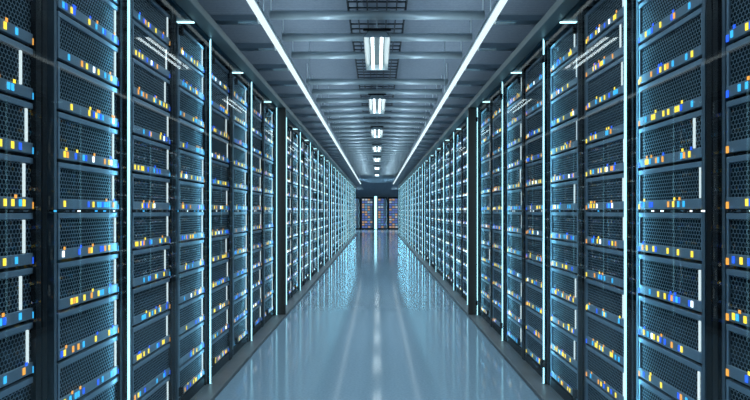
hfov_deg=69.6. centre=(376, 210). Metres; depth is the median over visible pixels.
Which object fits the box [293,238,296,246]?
grille
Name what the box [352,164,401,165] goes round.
ceiling bar
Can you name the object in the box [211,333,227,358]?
grille
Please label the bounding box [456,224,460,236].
server
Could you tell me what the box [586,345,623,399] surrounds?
server
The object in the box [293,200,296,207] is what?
grille
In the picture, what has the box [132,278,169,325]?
server
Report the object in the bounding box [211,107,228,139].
server
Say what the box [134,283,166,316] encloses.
grille
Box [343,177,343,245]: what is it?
column
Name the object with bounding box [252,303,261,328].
server
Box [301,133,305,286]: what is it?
rack
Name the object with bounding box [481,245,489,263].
server
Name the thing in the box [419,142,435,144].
support bar
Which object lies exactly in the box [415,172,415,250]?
column
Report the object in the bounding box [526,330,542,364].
server
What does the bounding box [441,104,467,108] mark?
support bar
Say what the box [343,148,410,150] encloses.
ceiling bar
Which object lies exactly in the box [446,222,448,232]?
server
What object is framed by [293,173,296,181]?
grille
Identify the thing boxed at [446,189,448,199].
server
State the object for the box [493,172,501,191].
server
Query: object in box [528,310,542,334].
grille
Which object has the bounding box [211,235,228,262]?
server
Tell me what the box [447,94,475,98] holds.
support bar
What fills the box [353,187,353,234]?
column
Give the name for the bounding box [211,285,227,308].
grille
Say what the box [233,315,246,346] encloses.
server
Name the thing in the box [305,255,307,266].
server
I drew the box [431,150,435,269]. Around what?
rack
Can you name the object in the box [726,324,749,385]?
server
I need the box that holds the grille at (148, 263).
[134,249,167,277]
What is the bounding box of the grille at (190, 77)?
[180,61,201,92]
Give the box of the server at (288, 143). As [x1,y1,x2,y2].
[287,141,290,155]
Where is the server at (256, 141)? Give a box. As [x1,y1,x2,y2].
[252,133,261,154]
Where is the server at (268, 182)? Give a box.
[264,176,272,193]
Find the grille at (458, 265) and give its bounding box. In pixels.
[457,264,460,273]
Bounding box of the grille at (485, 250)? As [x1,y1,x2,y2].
[482,247,488,258]
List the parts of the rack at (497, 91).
frame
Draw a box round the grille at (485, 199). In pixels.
[482,196,489,206]
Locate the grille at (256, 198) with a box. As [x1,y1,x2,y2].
[252,194,260,206]
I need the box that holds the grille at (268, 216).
[265,213,271,223]
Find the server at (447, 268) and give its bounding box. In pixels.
[446,266,448,278]
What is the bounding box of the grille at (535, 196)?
[528,189,542,204]
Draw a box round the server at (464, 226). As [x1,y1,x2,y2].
[463,225,466,238]
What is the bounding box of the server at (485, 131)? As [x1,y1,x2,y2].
[481,122,489,143]
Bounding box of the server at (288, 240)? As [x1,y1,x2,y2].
[287,239,290,252]
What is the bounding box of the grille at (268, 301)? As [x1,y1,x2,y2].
[265,297,271,311]
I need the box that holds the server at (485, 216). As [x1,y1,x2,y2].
[481,212,489,227]
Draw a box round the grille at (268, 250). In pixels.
[265,247,271,258]
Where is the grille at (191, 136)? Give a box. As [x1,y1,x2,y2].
[180,122,202,148]
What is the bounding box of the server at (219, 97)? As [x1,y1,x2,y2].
[211,81,228,115]
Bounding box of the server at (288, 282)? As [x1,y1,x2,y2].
[287,279,290,295]
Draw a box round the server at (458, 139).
[456,133,460,147]
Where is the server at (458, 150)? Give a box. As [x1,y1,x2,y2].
[456,145,460,159]
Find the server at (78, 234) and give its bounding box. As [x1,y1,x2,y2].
[57,213,118,259]
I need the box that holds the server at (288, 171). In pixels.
[287,169,290,182]
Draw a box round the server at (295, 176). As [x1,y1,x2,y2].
[293,172,297,184]
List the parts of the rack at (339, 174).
frame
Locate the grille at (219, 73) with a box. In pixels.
[211,62,227,86]
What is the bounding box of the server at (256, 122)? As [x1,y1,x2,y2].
[252,113,261,136]
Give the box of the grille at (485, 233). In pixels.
[482,230,489,241]
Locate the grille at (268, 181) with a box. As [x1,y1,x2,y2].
[265,178,271,189]
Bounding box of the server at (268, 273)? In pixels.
[264,261,272,281]
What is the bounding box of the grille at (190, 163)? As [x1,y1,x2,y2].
[180,153,201,175]
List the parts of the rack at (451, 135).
frame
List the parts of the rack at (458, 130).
frame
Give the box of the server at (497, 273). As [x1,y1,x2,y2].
[493,267,501,288]
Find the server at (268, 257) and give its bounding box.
[264,245,272,263]
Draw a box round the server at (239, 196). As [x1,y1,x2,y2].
[233,189,246,209]
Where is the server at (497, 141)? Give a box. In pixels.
[493,133,501,154]
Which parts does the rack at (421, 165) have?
frame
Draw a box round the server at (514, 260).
[507,253,521,278]
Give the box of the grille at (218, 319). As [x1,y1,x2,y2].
[211,310,226,334]
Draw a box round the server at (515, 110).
[507,97,521,126]
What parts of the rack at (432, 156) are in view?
frame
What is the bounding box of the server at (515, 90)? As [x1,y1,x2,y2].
[507,74,521,106]
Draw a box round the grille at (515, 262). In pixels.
[509,256,521,273]
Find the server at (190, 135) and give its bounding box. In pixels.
[179,118,203,154]
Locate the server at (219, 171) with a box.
[211,159,228,186]
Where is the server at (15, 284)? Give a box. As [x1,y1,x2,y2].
[0,268,33,327]
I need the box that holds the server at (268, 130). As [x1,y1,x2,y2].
[264,123,272,143]
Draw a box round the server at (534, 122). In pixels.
[526,107,542,138]
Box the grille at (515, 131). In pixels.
[509,123,521,142]
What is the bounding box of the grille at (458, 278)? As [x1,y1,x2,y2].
[457,277,460,286]
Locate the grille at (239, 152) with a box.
[234,147,245,163]
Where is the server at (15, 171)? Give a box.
[0,153,33,208]
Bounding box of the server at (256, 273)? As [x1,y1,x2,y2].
[252,267,261,288]
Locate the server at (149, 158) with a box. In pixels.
[132,135,169,176]
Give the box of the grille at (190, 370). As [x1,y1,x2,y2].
[180,354,201,385]
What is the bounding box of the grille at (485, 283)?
[482,280,489,294]
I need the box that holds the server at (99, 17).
[57,0,118,44]
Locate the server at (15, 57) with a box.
[0,34,33,99]
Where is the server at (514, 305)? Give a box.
[507,295,521,324]
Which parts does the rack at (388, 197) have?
patch panel, patch panel, patch panel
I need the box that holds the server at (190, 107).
[179,87,203,127]
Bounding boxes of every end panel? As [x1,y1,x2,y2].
[277,108,285,314]
[329,162,330,259]
[346,179,346,242]
[407,179,407,242]
[423,162,424,259]
[468,108,476,314]
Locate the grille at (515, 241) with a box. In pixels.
[509,235,521,250]
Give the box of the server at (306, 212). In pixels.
[305,211,307,221]
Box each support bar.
[210,15,259,24]
[234,43,276,50]
[252,64,288,70]
[266,81,298,85]
[278,94,306,98]
[286,104,312,108]
[294,113,317,116]
[301,121,322,124]
[306,127,326,130]
[311,133,329,135]
[315,138,332,140]
[318,142,334,144]
[322,146,337,148]
[324,149,339,151]
[330,155,342,157]
[411,155,423,157]
[414,149,429,151]
[416,146,431,148]
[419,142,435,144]
[421,138,438,140]
[424,133,442,135]
[427,127,447,130]
[431,121,452,124]
[436,113,459,116]
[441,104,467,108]
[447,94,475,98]
[455,81,487,85]
[465,64,501,70]
[477,43,519,50]
[494,15,543,24]
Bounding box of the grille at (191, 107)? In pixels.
[180,91,202,120]
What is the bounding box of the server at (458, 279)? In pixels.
[456,274,460,289]
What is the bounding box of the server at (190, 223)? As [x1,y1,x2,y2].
[179,212,203,240]
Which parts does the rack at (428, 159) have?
frame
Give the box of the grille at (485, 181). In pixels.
[482,178,489,189]
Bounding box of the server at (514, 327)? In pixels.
[507,315,521,347]
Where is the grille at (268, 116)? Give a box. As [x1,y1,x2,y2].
[265,108,271,122]
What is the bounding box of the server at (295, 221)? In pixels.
[293,212,297,223]
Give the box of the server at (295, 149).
[293,145,297,159]
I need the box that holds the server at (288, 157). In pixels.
[287,155,290,169]
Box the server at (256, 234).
[252,230,261,249]
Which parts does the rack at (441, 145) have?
frame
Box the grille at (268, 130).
[265,126,271,139]
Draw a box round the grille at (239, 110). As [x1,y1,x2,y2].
[234,102,245,121]
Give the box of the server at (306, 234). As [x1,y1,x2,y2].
[305,233,307,244]
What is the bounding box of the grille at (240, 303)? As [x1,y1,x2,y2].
[234,297,245,317]
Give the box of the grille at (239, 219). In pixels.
[234,214,245,227]
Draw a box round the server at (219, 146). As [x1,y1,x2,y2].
[211,133,228,162]
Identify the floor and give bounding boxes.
[214,229,539,399]
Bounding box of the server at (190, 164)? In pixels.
[179,149,203,182]
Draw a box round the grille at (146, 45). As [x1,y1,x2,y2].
[134,25,167,69]
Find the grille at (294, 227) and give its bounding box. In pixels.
[293,226,296,233]
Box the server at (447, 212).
[446,211,448,221]
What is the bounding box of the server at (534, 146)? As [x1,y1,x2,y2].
[526,133,542,162]
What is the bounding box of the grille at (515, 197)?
[509,191,521,205]
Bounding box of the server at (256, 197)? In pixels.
[252,192,261,209]
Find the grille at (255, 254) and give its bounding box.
[252,251,259,264]
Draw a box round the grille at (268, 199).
[265,196,271,206]
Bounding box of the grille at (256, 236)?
[252,232,260,245]
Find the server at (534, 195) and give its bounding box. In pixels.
[526,186,542,209]
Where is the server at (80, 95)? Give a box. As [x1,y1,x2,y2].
[57,61,118,126]
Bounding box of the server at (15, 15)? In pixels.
[0,0,33,44]
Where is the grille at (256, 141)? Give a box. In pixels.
[252,135,260,150]
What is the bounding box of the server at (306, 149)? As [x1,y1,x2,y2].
[305,143,307,155]
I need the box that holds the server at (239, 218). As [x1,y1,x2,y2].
[233,212,246,232]
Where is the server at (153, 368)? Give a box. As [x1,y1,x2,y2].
[132,344,169,399]
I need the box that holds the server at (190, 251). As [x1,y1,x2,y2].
[179,239,203,272]
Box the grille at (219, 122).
[211,110,227,133]
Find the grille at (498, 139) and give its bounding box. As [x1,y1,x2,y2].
[494,135,501,150]
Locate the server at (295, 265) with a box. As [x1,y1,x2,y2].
[293,262,297,276]
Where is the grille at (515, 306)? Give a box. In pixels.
[509,298,521,318]
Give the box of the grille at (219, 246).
[211,238,227,256]
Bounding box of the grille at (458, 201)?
[457,200,460,207]
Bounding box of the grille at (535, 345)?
[528,334,542,358]
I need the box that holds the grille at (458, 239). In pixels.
[457,238,460,246]
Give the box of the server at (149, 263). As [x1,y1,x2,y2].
[132,245,169,286]
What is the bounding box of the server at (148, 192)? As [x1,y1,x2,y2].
[132,174,169,209]
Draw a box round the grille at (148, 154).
[134,140,166,169]
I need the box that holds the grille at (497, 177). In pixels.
[494,174,501,187]
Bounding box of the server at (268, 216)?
[264,212,272,227]
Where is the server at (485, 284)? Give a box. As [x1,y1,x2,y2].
[481,278,489,299]
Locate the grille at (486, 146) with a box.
[482,143,489,156]
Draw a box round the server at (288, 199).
[287,197,290,209]
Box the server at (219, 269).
[211,259,228,288]
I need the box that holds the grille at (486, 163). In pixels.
[482,160,489,173]
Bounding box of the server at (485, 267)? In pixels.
[481,261,489,281]
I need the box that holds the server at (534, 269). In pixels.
[526,259,542,288]
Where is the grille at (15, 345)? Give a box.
[0,329,30,374]
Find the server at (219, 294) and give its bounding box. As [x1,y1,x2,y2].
[211,282,228,314]
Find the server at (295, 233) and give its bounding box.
[293,224,297,236]
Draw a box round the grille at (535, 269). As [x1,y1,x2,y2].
[528,262,542,282]
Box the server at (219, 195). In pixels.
[211,186,228,209]
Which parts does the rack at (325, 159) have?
frame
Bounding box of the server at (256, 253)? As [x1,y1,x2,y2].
[252,248,261,269]
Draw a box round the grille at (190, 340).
[180,327,200,357]
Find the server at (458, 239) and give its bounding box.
[456,237,460,249]
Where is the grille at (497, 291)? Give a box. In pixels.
[494,288,501,303]
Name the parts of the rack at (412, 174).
frame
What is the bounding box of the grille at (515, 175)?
[509,169,521,184]
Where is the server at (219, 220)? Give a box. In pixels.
[211,212,228,235]
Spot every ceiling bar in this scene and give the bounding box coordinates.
[269,0,484,19]
[282,20,471,40]
[291,41,462,58]
[306,64,447,84]
[312,75,441,93]
[316,85,437,102]
[320,94,433,109]
[324,103,429,116]
[327,118,426,121]
[330,117,423,126]
[333,128,420,131]
[335,127,418,135]
[337,127,416,138]
[340,139,413,142]
[340,143,413,145]
[342,146,411,147]
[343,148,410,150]
[345,151,408,152]
[346,153,407,154]
[347,155,406,156]
[348,157,405,158]
[349,159,404,160]
[350,161,403,162]
[351,163,402,163]
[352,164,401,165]
[352,166,401,166]
[353,167,400,167]
[355,168,398,168]
[355,169,398,169]
[355,170,398,171]
[356,172,397,172]
[356,173,397,173]
[357,174,396,174]
[358,175,395,175]
[358,176,395,176]
[358,177,395,177]
[359,178,394,178]
[360,179,393,179]
[360,180,393,180]
[361,181,392,181]
[361,182,392,182]
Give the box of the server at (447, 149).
[446,143,448,155]
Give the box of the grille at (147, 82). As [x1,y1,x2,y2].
[134,64,167,102]
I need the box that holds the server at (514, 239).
[507,233,521,255]
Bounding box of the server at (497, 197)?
[493,192,501,209]
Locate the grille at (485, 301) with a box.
[482,297,489,312]
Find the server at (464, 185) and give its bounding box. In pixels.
[463,183,466,196]
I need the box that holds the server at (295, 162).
[293,159,297,172]
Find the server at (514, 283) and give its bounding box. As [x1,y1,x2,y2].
[507,274,521,301]
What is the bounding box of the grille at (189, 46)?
[180,33,200,63]
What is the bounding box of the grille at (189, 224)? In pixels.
[180,215,200,234]
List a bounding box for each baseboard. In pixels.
[190,234,356,399]
[397,234,563,399]
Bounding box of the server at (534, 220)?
[526,212,542,235]
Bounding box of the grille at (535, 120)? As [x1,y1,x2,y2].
[528,110,542,132]
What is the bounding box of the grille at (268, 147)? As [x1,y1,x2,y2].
[265,143,271,156]
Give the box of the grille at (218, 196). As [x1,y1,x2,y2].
[211,189,227,204]
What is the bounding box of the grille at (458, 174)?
[457,173,460,181]
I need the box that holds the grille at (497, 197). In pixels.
[494,194,501,205]
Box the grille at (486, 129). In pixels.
[482,125,489,139]
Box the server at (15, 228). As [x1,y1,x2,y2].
[0,213,33,268]
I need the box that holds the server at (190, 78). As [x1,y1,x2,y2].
[179,56,203,99]
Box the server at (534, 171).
[526,159,542,185]
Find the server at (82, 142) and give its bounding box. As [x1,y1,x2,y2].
[57,112,118,167]
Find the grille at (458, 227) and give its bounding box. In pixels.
[457,226,460,233]
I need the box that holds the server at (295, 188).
[293,185,297,197]
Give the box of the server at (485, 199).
[481,194,489,209]
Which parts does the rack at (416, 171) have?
frame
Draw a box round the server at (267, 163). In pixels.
[264,158,272,176]
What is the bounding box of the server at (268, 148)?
[264,140,272,160]
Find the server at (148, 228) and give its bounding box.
[132,212,169,247]
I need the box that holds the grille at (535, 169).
[528,162,542,180]
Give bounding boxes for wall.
[355,179,398,228]
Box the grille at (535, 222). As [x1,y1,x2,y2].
[528,215,542,230]
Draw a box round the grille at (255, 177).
[252,174,259,187]
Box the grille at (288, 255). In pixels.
[287,254,290,263]
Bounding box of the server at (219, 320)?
[211,306,228,340]
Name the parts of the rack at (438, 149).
frame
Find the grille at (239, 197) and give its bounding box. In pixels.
[234,192,244,205]
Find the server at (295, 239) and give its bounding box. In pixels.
[293,237,297,249]
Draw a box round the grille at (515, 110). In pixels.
[509,100,521,121]
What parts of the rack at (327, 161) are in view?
frame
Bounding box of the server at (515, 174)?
[507,166,521,188]
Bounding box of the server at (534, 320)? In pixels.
[526,307,542,340]
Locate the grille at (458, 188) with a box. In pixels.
[457,187,460,194]
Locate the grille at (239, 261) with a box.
[234,256,245,272]
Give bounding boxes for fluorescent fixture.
[363,19,390,69]
[368,93,385,113]
[371,126,382,137]
[372,144,381,151]
[373,156,380,161]
[374,165,379,169]
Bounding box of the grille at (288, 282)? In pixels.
[287,281,290,290]
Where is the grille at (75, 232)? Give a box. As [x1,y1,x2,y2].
[60,217,116,248]
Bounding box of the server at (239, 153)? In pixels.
[233,144,246,168]
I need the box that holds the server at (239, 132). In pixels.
[233,121,246,147]
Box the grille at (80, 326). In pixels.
[60,300,116,348]
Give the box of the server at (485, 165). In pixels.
[481,158,489,176]
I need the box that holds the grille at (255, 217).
[252,214,259,225]
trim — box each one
[174,0,356,187]
[397,0,579,187]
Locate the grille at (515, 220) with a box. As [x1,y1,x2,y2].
[509,214,521,227]
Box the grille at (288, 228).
[287,227,290,235]
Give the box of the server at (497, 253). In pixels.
[493,249,501,269]
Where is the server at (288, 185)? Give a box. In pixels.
[287,183,290,196]
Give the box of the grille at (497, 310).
[494,307,501,322]
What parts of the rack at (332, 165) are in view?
frame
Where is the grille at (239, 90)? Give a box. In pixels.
[234,79,244,100]
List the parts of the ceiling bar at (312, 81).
hanger rod, hanger rod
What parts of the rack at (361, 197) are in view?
patch panel, patch panel, patch panel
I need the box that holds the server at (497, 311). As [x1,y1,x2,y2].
[493,304,501,326]
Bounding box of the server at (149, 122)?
[132,96,169,143]
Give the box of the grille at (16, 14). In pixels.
[0,0,30,32]
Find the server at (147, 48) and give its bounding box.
[132,19,169,77]
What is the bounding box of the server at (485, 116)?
[481,105,489,127]
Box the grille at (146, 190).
[134,178,166,202]
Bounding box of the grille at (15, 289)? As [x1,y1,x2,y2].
[0,274,30,315]
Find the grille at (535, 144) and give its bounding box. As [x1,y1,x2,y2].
[528,136,542,156]
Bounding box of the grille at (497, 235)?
[494,232,501,245]
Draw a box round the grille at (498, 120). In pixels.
[494,116,501,131]
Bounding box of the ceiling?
[197,0,556,176]
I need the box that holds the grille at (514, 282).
[509,277,520,295]
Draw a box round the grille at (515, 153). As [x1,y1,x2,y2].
[509,146,521,163]
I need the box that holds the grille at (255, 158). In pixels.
[252,155,259,168]
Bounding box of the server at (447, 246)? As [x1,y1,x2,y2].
[446,244,448,255]
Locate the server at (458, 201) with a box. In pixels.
[456,198,460,209]
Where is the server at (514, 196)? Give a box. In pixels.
[507,189,521,209]
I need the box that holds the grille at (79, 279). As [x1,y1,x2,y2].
[60,258,116,298]
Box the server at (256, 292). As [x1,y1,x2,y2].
[252,285,261,308]
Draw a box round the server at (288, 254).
[287,252,290,266]
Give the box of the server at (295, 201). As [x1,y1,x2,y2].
[293,198,297,209]
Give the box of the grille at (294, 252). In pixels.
[293,251,296,259]
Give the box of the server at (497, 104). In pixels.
[493,93,501,117]
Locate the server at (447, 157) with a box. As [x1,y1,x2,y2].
[446,155,448,166]
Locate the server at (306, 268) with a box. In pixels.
[305,266,307,278]
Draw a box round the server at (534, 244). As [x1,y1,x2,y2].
[526,236,542,262]
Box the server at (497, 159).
[493,152,501,172]
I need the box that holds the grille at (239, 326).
[234,318,245,339]
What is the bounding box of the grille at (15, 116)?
[0,101,30,142]
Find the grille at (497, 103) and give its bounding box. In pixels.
[494,98,501,112]
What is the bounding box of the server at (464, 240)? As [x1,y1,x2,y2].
[463,239,466,252]
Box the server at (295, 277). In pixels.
[293,274,297,289]
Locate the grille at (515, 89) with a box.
[509,82,520,100]
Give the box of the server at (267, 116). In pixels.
[264,105,272,127]
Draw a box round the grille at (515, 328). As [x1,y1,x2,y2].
[509,319,521,341]
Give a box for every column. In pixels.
[123,0,129,399]
[207,38,211,383]
[249,81,252,340]
[274,107,277,314]
[286,117,287,304]
[299,132,300,290]
[309,142,310,279]
[317,151,317,271]
[323,156,324,265]
[328,162,329,260]
[331,164,331,257]
[334,168,335,253]
[338,172,338,250]
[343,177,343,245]
[345,179,345,242]
[348,182,348,240]
[349,183,349,238]
[352,186,352,235]
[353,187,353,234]
[374,196,376,228]
[400,187,400,234]
[401,186,401,235]
[404,183,404,238]
[405,182,405,240]
[408,179,408,242]
[410,177,410,245]
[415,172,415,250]
[418,168,419,253]
[422,164,422,257]
[424,162,425,260]
[429,156,430,265]
[436,151,436,271]
[443,142,444,279]
[453,132,454,290]
[466,117,467,304]
[476,107,479,314]
[501,81,504,340]
[542,38,546,383]
[624,0,630,399]
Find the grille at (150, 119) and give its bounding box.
[134,102,166,135]
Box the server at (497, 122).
[493,113,501,136]
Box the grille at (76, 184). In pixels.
[60,168,116,200]
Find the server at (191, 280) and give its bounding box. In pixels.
[179,267,203,303]
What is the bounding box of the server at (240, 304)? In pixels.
[233,294,246,323]
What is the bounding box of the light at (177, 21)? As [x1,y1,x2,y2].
[177,21,193,22]
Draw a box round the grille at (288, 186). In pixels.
[287,185,290,193]
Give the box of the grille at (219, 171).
[211,162,227,181]
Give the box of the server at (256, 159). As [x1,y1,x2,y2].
[252,152,261,173]
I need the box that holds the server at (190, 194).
[179,181,203,209]
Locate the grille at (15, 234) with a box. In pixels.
[0,219,30,255]
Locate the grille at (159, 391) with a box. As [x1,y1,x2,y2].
[146,383,166,399]
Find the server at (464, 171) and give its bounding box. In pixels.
[463,169,466,182]
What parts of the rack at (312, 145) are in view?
frame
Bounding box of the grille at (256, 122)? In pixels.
[252,116,260,132]
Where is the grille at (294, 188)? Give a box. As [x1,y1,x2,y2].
[293,187,296,194]
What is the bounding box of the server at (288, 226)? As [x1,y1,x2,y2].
[287,225,290,238]
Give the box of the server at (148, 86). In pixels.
[132,58,169,110]
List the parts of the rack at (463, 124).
frame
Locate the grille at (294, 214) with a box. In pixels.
[293,213,296,220]
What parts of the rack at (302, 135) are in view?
frame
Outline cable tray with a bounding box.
[346,0,407,127]
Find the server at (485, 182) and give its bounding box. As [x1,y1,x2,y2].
[481,176,489,193]
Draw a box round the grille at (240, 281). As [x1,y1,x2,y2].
[234,276,245,294]
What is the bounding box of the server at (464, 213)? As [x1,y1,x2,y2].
[463,212,466,224]
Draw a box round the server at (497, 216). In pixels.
[493,212,501,229]
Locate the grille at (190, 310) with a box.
[180,299,200,326]
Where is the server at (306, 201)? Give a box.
[305,200,307,210]
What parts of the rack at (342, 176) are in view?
frame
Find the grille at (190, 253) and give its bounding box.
[180,243,200,265]
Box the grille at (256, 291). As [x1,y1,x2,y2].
[252,288,259,303]
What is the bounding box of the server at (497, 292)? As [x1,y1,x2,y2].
[493,285,501,308]
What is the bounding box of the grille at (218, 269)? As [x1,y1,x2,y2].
[211,262,226,282]
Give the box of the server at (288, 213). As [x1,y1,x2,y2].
[287,212,290,224]
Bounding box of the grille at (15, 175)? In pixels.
[0,160,30,197]
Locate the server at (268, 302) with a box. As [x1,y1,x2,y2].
[264,294,272,316]
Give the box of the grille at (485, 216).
[482,213,489,224]
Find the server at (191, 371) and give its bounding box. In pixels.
[179,349,203,397]
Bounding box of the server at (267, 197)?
[264,194,272,209]
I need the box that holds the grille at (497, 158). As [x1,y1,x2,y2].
[494,155,501,168]
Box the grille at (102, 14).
[64,0,116,35]
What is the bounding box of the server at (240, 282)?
[233,274,246,300]
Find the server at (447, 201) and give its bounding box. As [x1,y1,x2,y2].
[446,200,448,210]
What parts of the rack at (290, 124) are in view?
frame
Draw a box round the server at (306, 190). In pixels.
[305,189,307,199]
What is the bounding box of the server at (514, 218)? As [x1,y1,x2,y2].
[507,212,521,232]
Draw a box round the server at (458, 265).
[456,262,460,276]
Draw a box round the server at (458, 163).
[456,159,460,172]
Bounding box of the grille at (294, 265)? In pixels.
[293,264,296,273]
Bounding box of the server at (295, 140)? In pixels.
[293,133,297,147]
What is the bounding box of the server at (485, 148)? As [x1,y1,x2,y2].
[481,140,489,160]
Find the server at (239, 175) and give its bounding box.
[233,166,246,189]
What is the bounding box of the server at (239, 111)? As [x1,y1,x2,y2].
[233,98,246,127]
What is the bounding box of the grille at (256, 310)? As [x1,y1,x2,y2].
[252,307,259,321]
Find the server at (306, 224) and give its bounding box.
[305,222,307,232]
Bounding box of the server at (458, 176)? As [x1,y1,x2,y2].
[456,172,460,184]
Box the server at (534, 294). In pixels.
[526,283,542,314]
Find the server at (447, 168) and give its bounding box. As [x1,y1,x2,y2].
[446,166,448,177]
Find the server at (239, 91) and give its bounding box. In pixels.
[233,75,246,106]
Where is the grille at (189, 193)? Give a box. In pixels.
[180,184,201,203]
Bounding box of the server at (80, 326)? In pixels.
[57,295,118,360]
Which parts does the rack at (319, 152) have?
frame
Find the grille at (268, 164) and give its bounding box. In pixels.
[265,161,271,173]
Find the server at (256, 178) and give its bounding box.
[252,172,261,191]
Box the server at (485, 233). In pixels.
[481,228,489,245]
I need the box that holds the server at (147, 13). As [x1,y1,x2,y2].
[132,0,169,45]
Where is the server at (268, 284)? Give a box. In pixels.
[264,278,272,298]
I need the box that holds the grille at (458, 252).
[457,251,460,259]
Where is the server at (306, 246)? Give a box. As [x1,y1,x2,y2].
[305,244,307,255]
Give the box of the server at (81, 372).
[57,336,118,399]
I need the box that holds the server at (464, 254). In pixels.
[463,252,466,266]
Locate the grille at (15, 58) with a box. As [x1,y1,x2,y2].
[0,41,30,87]
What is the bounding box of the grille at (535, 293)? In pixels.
[528,286,542,308]
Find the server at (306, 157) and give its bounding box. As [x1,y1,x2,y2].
[305,155,307,166]
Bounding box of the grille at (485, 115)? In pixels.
[482,107,489,122]
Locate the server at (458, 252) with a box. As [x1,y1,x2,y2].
[456,249,460,262]
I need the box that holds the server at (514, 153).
[507,143,521,168]
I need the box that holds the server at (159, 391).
[137,376,169,399]
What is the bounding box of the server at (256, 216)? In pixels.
[252,212,261,229]
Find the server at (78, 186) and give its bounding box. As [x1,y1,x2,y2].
[57,162,118,208]
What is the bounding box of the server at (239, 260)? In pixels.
[233,253,246,277]
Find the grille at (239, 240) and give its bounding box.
[234,235,245,250]
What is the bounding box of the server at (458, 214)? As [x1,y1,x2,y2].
[456,212,460,223]
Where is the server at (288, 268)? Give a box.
[287,266,290,280]
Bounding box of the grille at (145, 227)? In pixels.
[134,216,166,239]
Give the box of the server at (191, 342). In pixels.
[179,322,203,365]
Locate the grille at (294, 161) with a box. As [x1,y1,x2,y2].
[293,160,296,168]
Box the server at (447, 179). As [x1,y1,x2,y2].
[446,177,448,188]
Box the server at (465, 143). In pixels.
[463,141,466,155]
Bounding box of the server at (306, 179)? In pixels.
[305,177,307,188]
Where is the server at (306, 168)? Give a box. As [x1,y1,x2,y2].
[305,166,307,177]
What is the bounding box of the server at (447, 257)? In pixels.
[446,255,448,266]
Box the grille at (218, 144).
[211,136,226,157]
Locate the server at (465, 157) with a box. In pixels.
[463,155,466,169]
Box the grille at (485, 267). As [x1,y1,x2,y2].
[482,264,489,277]
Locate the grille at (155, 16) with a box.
[134,0,166,35]
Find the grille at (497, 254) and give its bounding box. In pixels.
[494,251,501,264]
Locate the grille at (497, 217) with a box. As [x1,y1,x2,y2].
[494,214,501,225]
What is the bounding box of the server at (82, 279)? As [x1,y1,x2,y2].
[57,254,118,309]
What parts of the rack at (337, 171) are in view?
frame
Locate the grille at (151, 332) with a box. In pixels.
[134,315,167,354]
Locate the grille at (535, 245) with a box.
[528,238,542,256]
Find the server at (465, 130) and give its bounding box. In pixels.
[463,126,466,141]
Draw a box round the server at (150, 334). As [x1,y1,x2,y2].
[132,311,169,363]
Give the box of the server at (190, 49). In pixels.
[179,24,203,72]
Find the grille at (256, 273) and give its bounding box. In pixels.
[252,269,260,284]
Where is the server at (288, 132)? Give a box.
[287,126,290,142]
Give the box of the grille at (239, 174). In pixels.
[234,169,244,184]
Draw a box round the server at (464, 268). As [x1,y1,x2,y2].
[463,266,466,280]
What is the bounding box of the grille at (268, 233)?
[265,230,271,241]
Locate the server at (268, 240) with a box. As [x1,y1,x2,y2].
[264,228,272,245]
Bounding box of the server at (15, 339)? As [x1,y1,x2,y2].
[0,322,33,387]
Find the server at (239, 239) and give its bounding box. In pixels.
[233,232,246,255]
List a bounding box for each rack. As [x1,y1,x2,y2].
[0,0,40,399]
[41,0,122,399]
[130,0,177,399]
[173,5,209,399]
[211,39,233,377]
[231,63,251,358]
[252,82,265,336]
[263,96,276,325]
[287,118,293,300]
[292,125,299,296]
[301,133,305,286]
[304,138,309,284]
[311,143,314,276]
[313,147,317,274]
[318,150,320,269]
[320,153,323,267]
[324,157,326,263]
[326,160,328,261]
[332,165,333,255]
[333,167,334,254]
[336,170,338,251]
[339,173,340,248]
[339,174,342,246]
[342,176,343,245]
[351,185,351,236]
[355,197,359,228]
[361,197,372,228]
[377,197,386,228]
[388,197,398,228]
[402,185,402,236]
[411,174,414,246]
[413,173,414,248]
[415,170,417,251]
[419,167,420,254]
[420,165,421,255]
[426,157,429,263]
[429,153,433,267]
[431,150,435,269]
[435,147,440,275]
[438,143,442,276]
[442,138,449,284]
[447,133,452,286]
[452,125,461,296]
[458,118,466,300]
[476,96,490,325]
[486,82,501,336]
[500,63,522,358]
[517,39,542,377]
[540,5,580,399]
[573,0,623,399]
[631,0,712,399]
[713,0,749,399]
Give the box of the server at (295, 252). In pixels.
[293,249,297,262]
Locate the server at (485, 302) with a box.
[481,294,489,316]
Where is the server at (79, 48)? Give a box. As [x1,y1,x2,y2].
[57,11,118,85]
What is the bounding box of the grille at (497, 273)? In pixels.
[494,270,501,284]
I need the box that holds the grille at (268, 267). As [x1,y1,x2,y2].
[265,264,271,276]
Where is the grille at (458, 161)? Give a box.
[457,160,460,169]
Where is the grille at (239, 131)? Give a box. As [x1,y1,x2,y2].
[234,124,244,142]
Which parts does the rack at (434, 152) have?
frame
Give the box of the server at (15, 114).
[0,94,33,153]
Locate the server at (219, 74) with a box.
[211,55,228,92]
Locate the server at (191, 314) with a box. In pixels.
[179,294,203,334]
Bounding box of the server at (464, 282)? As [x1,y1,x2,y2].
[463,280,466,295]
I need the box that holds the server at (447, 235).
[446,233,448,244]
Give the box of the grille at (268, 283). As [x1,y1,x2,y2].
[265,280,271,294]
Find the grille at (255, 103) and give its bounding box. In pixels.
[252,99,259,112]
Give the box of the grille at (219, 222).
[211,214,227,230]
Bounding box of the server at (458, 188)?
[456,185,460,197]
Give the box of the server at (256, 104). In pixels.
[252,93,261,118]
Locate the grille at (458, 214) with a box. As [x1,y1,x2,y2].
[457,213,460,220]
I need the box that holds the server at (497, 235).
[493,230,501,249]
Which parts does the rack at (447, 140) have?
frame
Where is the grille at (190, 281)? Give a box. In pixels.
[180,271,201,295]
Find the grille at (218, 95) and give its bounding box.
[211,84,226,109]
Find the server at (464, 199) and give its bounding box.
[463,197,466,209]
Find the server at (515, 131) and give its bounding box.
[507,120,521,147]
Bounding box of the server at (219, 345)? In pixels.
[211,329,228,366]

